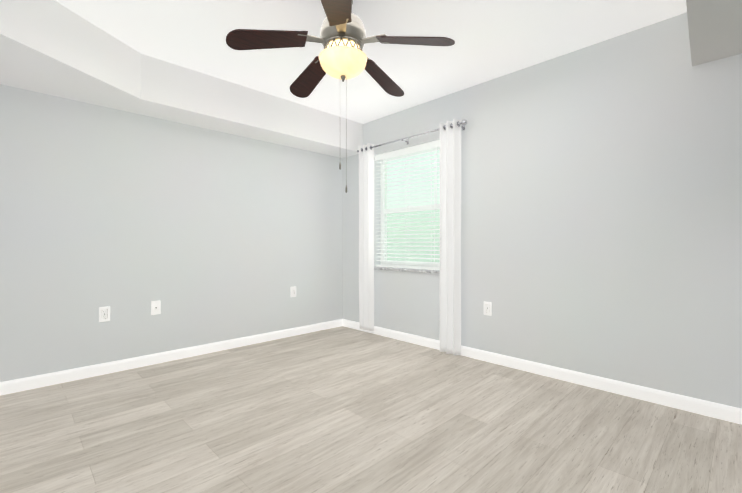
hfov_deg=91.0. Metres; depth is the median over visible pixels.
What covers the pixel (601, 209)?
wall
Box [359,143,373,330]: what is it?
curtain
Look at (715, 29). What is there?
ceiling soffit
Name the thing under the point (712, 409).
baseboard
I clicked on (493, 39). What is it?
ceiling
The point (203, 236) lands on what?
wall
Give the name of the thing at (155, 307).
outlet
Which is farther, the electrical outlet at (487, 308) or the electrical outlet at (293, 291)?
the electrical outlet at (293, 291)
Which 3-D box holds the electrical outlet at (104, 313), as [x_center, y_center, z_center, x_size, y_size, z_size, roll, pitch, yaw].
[-2.093,0.532,2.866,0.070,0.114,0.008,0,0,-44]
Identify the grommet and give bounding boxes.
[361,121,459,151]
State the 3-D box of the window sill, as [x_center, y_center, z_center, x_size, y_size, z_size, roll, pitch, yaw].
[0.383,0.250,3.888,0.137,0.024,0.915,0,0,-44]
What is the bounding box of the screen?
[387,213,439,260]
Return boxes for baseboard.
[0,319,342,394]
[343,319,741,423]
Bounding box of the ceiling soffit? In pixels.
[686,0,741,65]
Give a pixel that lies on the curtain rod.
(463, 122)
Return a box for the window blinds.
[375,140,439,269]
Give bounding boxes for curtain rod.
[357,120,466,151]
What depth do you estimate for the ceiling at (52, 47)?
2.73 m
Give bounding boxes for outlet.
[99,306,109,321]
[151,301,159,314]
[291,287,295,296]
[484,302,490,315]
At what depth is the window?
4.03 m
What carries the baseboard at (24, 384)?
attached to the wall at (203, 236)
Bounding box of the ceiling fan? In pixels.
[226,0,454,192]
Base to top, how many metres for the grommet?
0.048 m
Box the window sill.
[374,267,439,273]
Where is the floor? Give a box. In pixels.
[0,326,741,492]
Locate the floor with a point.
(342, 409)
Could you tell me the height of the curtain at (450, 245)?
2.127 m
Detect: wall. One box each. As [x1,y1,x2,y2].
[0,84,342,381]
[343,12,741,408]
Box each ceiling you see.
[0,0,362,157]
[54,0,686,123]
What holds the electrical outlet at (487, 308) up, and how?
attached to the wall at (601, 209)
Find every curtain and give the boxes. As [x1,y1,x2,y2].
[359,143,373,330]
[439,119,460,354]
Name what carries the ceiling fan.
hanging from the ceiling at (493, 39)
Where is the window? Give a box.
[381,147,439,267]
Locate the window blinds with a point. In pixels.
(416, 148)

